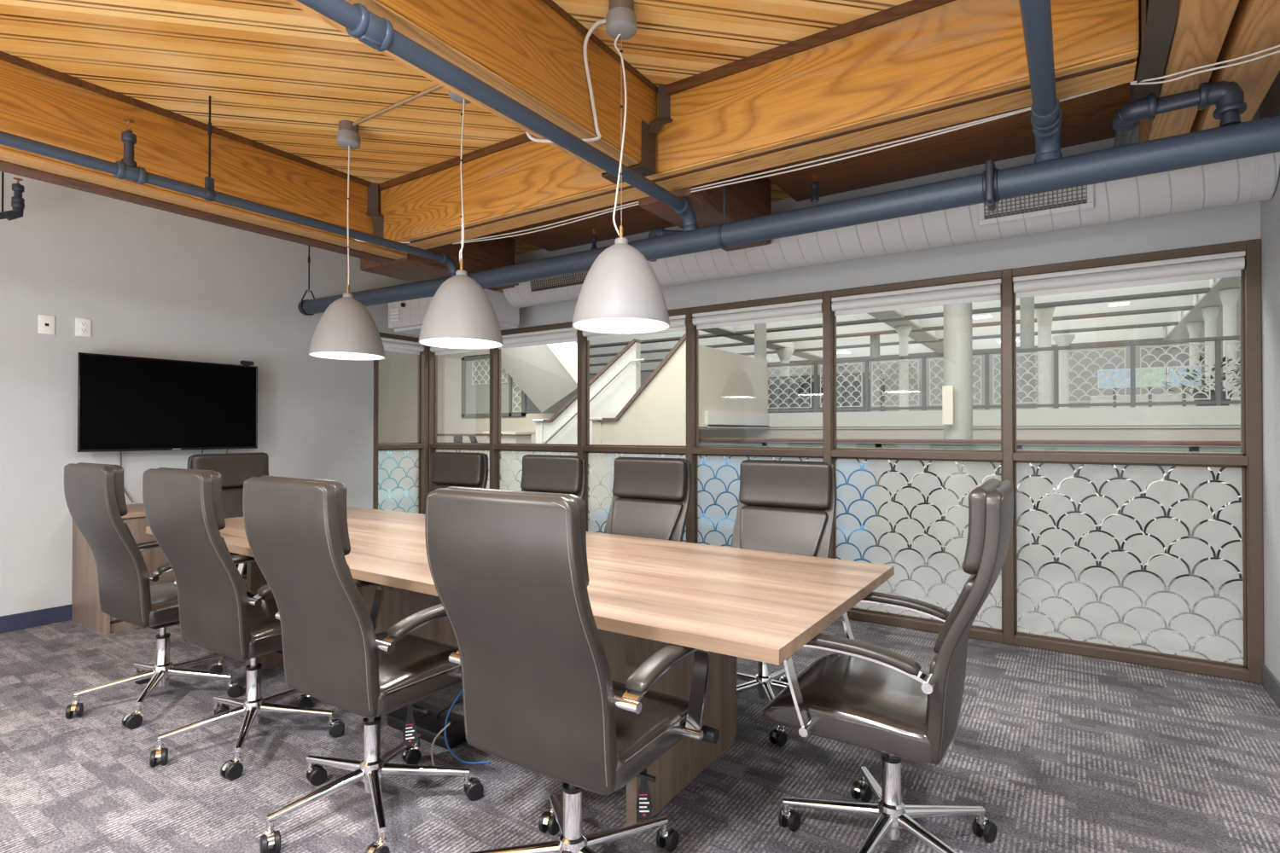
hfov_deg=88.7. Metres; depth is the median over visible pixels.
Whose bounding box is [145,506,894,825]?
conference table
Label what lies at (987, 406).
railing panel
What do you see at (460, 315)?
pendant lamp
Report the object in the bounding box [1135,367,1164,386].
print
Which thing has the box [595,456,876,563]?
partition panel
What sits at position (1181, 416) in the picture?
balcony edge
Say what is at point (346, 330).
pendant lamp
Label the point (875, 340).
column
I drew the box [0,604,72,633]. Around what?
baseboard
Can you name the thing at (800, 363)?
railing panel
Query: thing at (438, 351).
roller blind
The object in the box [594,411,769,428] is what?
balcony slab
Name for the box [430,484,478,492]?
cushion
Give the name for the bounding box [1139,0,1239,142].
timber beam
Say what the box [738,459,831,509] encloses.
cushion
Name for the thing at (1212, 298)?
roof beam
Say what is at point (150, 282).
wall
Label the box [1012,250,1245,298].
roller blind
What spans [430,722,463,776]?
cable
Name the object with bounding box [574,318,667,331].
diffuser
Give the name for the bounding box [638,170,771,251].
timber beam
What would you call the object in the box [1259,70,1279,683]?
wall
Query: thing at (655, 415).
parapet
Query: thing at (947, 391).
wall sign
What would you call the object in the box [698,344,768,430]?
wall
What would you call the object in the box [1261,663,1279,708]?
baseboard
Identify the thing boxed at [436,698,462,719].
cable
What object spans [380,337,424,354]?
roller blind
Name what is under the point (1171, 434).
wall
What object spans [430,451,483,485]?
cushion
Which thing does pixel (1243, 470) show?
window
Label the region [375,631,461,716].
seat cushion
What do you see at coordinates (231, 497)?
cushion
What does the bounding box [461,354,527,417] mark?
window
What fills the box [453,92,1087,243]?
cable
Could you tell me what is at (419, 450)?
window
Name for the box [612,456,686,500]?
cushion
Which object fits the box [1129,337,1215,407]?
railing panel
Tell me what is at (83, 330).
receptacle
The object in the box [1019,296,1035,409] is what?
column
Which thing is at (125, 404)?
wall screen
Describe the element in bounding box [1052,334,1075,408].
column
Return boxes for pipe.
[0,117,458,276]
[0,171,24,221]
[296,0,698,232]
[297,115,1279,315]
[648,227,682,261]
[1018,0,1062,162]
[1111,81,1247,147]
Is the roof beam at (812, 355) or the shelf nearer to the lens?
the shelf
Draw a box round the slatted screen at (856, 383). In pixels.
[768,372,884,413]
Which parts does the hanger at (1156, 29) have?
plate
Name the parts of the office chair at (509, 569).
leg, leg, leg, leg, leg, arm frame, tilt knob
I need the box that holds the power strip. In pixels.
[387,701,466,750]
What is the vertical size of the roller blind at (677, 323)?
0.119 m
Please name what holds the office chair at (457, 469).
on the floor at (1063, 753)
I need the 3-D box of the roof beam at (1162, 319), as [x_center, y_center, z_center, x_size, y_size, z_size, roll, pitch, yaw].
[2.540,-1.794,15.088,15.300,0.275,0.220,0,-1,34]
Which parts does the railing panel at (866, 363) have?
post, rail, scale panel, rail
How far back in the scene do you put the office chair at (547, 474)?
3.94 m
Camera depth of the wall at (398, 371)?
14.16 m
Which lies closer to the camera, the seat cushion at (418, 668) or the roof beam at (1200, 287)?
the seat cushion at (418, 668)
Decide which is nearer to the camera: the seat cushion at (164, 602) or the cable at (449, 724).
the cable at (449, 724)
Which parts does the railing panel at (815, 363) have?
post, rail, rail, scale panel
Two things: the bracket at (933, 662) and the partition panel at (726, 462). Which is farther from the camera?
the partition panel at (726, 462)
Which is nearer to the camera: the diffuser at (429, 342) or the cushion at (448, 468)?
the diffuser at (429, 342)
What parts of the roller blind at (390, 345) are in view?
head rail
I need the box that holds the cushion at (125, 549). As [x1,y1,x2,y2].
[122,519,141,553]
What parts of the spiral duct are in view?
grille frame, grille frame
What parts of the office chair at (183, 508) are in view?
leg, leg, leg, arm frame, arm frame, leg, leg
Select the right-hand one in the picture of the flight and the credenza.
the flight
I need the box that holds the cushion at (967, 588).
[933,574,977,653]
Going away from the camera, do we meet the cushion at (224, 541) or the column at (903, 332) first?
the cushion at (224, 541)
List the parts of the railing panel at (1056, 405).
post, rail, scale panel, rail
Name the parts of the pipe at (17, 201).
rod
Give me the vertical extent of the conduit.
0.031 m
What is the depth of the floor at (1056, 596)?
4.78 m
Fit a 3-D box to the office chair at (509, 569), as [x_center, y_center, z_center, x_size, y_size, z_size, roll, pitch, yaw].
[-0.160,0.720,1.792,0.673,1.128,0.672,0,-1,33]
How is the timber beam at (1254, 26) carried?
attached to the ceiling
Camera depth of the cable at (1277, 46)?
2.19 m
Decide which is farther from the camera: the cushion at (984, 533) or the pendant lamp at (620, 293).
the pendant lamp at (620, 293)
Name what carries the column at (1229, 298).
on the balcony edge
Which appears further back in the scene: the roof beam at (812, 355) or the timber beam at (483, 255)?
the roof beam at (812, 355)
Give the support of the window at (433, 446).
in the wall at (1240, 222)
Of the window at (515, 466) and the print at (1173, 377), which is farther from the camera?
the print at (1173, 377)
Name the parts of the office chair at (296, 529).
leg, leg, arm frame, leg, leg, arm frame, leg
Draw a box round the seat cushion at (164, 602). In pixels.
[149,580,255,626]
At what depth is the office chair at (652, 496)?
3.53 m
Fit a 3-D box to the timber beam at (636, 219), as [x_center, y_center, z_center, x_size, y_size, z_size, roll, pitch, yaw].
[-0.402,-1.619,4.794,1.975,0.043,1.470,0,-1,34]
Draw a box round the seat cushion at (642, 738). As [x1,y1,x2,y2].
[611,680,703,792]
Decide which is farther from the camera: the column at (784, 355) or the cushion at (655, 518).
the column at (784, 355)
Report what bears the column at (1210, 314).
on the balcony edge
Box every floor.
[0,617,1279,852]
[854,551,1242,662]
[972,428,1059,429]
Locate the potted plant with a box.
[1159,355,1240,406]
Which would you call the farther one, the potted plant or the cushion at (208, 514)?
the potted plant
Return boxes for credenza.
[71,503,246,634]
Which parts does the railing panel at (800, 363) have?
rail, rail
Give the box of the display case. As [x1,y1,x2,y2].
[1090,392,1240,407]
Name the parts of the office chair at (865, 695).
leg, arm frame, leg, leg, arm frame, leg, leg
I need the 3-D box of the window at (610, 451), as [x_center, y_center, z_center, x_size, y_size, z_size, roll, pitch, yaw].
[-0.025,0.190,5.460,1.098,2.245,0.100,0,-1,34]
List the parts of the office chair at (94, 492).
leg, leg, leg, arm frame, leg, arm frame, leg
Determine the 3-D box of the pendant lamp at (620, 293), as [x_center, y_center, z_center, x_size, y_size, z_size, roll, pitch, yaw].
[-0.200,-1.023,2.641,0.684,1.270,0.380,0,-1,34]
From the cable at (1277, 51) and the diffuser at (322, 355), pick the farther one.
the diffuser at (322, 355)
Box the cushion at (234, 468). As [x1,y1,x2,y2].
[191,452,268,488]
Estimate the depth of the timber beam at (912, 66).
2.80 m
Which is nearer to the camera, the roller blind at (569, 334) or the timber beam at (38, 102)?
the timber beam at (38, 102)
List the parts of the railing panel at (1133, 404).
post, rail, scale panel, rail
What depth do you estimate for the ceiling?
2.96 m
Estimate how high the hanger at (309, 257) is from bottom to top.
0.689 m
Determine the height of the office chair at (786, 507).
1.128 m
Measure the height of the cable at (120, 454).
0.439 m
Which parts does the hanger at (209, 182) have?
rod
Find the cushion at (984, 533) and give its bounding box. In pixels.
[962,478,1001,575]
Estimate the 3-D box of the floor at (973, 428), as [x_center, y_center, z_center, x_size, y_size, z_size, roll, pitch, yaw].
[5.719,-0.051,15.154,20.700,0.200,4.640,0,-1,34]
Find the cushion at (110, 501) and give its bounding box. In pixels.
[76,462,127,516]
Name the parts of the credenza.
door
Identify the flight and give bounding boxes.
[488,341,577,413]
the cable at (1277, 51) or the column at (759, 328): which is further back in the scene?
the column at (759, 328)
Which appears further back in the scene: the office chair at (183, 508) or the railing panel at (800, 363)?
the railing panel at (800, 363)
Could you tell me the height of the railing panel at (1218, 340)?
0.740 m
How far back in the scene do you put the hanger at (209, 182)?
3.27 m
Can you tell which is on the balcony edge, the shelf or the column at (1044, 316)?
the column at (1044, 316)
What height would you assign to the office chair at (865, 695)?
1.128 m
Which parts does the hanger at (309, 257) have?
rod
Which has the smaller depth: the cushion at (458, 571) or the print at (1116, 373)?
the cushion at (458, 571)
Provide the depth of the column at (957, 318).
6.74 m
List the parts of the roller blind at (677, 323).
head rail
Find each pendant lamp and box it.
[308,120,384,360]
[418,90,502,349]
[525,0,669,334]
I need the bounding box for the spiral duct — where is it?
[502,151,1279,308]
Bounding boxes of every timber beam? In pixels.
[0,51,407,263]
[285,0,657,174]
[360,232,514,290]
[378,0,1139,253]
[497,198,676,251]
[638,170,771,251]
[759,0,1148,201]
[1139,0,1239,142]
[1189,0,1279,132]
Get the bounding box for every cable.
[119,451,133,502]
[349,227,410,243]
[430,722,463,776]
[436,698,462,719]
[444,689,489,764]
[452,84,1119,244]
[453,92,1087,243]
[1130,44,1279,83]
[1130,50,1279,84]
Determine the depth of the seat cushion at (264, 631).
2.55 m
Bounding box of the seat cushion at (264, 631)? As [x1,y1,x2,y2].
[248,599,282,658]
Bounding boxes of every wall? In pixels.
[0,171,418,616]
[378,350,556,487]
[495,106,1260,330]
[519,428,1240,453]
[527,296,1241,583]
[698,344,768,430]
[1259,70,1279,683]
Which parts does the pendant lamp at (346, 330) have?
lamp shade, brass stem, cord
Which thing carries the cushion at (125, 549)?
on the office chair at (94, 492)
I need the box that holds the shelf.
[110,621,139,633]
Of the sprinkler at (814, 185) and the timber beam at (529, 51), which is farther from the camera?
the sprinkler at (814, 185)
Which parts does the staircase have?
steel handrail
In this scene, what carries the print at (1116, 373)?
attached to the panel at (1116, 373)
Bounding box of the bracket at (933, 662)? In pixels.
[925,653,937,720]
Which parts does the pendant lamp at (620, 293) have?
flexible cord, cord, lamp shade, brass stem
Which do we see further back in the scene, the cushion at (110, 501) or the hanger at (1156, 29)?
the cushion at (110, 501)
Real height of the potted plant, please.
0.568 m
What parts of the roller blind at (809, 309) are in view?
head rail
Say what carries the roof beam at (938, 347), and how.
on the column at (903, 332)
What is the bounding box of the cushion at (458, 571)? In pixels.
[444,486,589,586]
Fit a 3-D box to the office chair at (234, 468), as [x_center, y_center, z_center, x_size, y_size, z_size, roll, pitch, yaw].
[-2.465,0.739,4.152,0.667,1.128,0.653,0,-1,34]
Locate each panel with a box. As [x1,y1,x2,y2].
[767,361,814,412]
[813,358,865,413]
[864,354,922,412]
[921,350,984,410]
[984,346,1053,409]
[1053,342,1130,408]
[1097,368,1130,407]
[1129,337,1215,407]
[1135,366,1165,407]
[1167,366,1201,406]
[1215,335,1240,406]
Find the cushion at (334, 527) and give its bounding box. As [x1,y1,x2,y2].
[259,475,350,555]
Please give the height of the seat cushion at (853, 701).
0.108 m
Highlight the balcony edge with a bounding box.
[767,405,1240,429]
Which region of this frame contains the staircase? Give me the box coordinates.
[532,338,645,519]
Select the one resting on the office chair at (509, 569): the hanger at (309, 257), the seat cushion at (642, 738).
the seat cushion at (642, 738)
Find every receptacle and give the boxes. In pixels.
[80,321,87,326]
[80,327,87,333]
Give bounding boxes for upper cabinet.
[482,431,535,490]
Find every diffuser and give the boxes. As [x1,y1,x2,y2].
[312,352,383,359]
[421,338,500,347]
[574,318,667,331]
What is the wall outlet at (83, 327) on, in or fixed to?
attached to the wall at (150, 282)
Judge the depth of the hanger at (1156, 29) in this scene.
2.13 m
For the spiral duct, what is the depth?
3.69 m
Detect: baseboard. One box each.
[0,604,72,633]
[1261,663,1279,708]
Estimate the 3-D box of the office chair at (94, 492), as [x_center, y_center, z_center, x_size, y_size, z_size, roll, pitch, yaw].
[-2.287,0.731,3.119,0.663,1.128,0.662,0,-1,33]
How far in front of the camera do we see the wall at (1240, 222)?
4.09 m
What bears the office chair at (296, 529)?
on the floor at (1063, 753)
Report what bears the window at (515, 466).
in the wall at (1240, 222)
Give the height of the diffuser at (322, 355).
0.007 m
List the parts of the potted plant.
planter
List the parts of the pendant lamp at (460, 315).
lamp shade, brass stem, cord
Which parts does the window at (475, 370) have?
scale panel, scale panel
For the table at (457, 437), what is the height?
1.240 m
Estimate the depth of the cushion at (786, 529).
3.13 m
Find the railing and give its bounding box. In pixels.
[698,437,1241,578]
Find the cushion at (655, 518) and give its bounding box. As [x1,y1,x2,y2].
[610,497,682,541]
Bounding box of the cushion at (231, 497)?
[221,488,243,518]
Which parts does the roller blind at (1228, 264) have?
head rail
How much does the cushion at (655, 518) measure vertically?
0.223 m
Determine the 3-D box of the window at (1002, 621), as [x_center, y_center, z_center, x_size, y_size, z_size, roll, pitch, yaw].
[1.796,0.181,4.246,1.096,2.245,0.100,0,-1,34]
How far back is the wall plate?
4.31 m
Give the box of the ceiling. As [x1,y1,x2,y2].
[0,0,1139,255]
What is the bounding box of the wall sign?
[942,385,953,424]
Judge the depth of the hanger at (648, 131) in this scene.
3.15 m
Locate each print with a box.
[1098,369,1130,388]
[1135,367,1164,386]
[1168,366,1200,385]
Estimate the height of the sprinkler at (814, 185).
0.154 m
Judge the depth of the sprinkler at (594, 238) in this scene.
4.72 m
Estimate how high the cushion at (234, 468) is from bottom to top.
0.223 m
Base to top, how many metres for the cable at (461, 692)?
0.260 m
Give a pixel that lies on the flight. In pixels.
(546, 374)
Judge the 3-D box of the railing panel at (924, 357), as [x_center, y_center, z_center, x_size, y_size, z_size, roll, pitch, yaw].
[4.037,-0.579,8.443,0.739,0.740,0.060,0,-1,34]
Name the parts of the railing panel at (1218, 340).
post, rail, rail, scale panel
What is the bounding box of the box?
[388,288,519,336]
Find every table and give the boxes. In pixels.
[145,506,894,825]
[437,433,502,471]
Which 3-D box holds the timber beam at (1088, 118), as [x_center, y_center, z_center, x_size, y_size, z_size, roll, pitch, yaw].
[1.501,-1.629,3.525,1.910,0.043,1.470,0,-1,34]
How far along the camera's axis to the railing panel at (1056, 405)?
7.64 m
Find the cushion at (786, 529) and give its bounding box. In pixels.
[739,505,827,556]
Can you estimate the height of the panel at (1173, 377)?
0.725 m
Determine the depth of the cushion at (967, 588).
1.69 m
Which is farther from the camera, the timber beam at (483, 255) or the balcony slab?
the balcony slab
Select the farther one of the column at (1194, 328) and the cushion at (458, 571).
the column at (1194, 328)
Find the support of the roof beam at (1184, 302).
attached to the roof beam at (938, 347)
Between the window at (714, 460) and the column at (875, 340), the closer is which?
the window at (714, 460)
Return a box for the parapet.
[589,332,686,521]
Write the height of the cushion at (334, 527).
0.223 m
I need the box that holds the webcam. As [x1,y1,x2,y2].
[240,360,253,366]
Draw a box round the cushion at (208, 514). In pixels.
[157,467,225,529]
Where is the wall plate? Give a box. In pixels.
[38,314,54,335]
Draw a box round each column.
[754,322,766,360]
[775,348,793,383]
[870,335,880,411]
[896,325,912,411]
[943,302,972,557]
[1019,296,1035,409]
[1034,307,1055,408]
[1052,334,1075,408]
[1186,321,1202,393]
[1201,306,1219,391]
[1219,288,1239,406]
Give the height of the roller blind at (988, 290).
0.119 m
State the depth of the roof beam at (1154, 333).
14.34 m
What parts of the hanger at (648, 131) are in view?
plate, plate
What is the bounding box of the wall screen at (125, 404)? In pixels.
[77,352,257,452]
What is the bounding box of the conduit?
[352,84,442,126]
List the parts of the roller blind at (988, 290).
head rail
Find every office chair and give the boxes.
[64,462,255,729]
[142,467,344,780]
[184,452,268,640]
[242,475,483,852]
[422,451,488,514]
[424,486,719,852]
[520,454,587,500]
[604,456,692,541]
[730,459,837,747]
[762,478,1013,852]
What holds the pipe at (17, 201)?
hanging from the ceiling
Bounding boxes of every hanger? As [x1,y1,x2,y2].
[203,95,215,201]
[300,245,314,315]
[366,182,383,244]
[601,85,673,184]
[1129,0,1179,101]
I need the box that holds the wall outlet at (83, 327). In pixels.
[75,317,91,337]
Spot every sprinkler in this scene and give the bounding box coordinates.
[590,229,597,250]
[810,174,819,203]
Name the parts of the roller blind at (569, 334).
head rail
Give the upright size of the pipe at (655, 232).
0.203 m
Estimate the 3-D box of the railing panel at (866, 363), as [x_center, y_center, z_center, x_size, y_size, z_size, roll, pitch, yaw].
[3.423,-0.576,8.852,0.736,0.740,0.060,0,-1,34]
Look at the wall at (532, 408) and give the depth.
15.16 m
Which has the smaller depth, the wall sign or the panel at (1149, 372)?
the wall sign
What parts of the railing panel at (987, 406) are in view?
post, rail, scale panel, rail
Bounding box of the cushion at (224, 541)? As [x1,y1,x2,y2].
[221,535,232,559]
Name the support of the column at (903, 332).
on the balcony edge
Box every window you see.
[372,331,428,513]
[428,346,498,493]
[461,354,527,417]
[493,321,587,528]
[581,307,695,543]
[692,290,833,558]
[830,268,1014,645]
[1012,238,1264,684]
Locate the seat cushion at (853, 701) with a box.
[762,653,930,763]
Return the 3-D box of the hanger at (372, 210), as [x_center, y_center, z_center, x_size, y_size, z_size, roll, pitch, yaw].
[-1.778,-1.433,4.410,0.174,0.415,0.018,0,0,-23]
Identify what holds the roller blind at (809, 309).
attached to the window at (714, 460)
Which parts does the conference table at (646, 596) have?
panel leg, modesty panel, panel leg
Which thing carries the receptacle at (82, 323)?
attached to the wall outlet at (83, 327)
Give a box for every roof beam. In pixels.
[576,279,1210,348]
[589,294,1192,357]
[589,311,1178,366]
[589,326,1163,375]
[698,325,850,366]
[867,309,943,353]
[1154,276,1239,349]
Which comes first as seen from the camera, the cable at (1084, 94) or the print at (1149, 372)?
the cable at (1084, 94)
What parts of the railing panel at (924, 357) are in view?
post, rail, scale panel, rail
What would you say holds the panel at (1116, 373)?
on the balcony edge
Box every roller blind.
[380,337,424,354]
[430,346,489,355]
[498,327,577,349]
[582,314,686,340]
[692,299,822,329]
[831,279,1001,315]
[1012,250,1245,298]
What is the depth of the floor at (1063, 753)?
2.42 m
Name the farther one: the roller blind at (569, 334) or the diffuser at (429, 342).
the roller blind at (569, 334)
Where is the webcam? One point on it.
(242, 363)
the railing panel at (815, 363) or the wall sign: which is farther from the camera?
the railing panel at (815, 363)

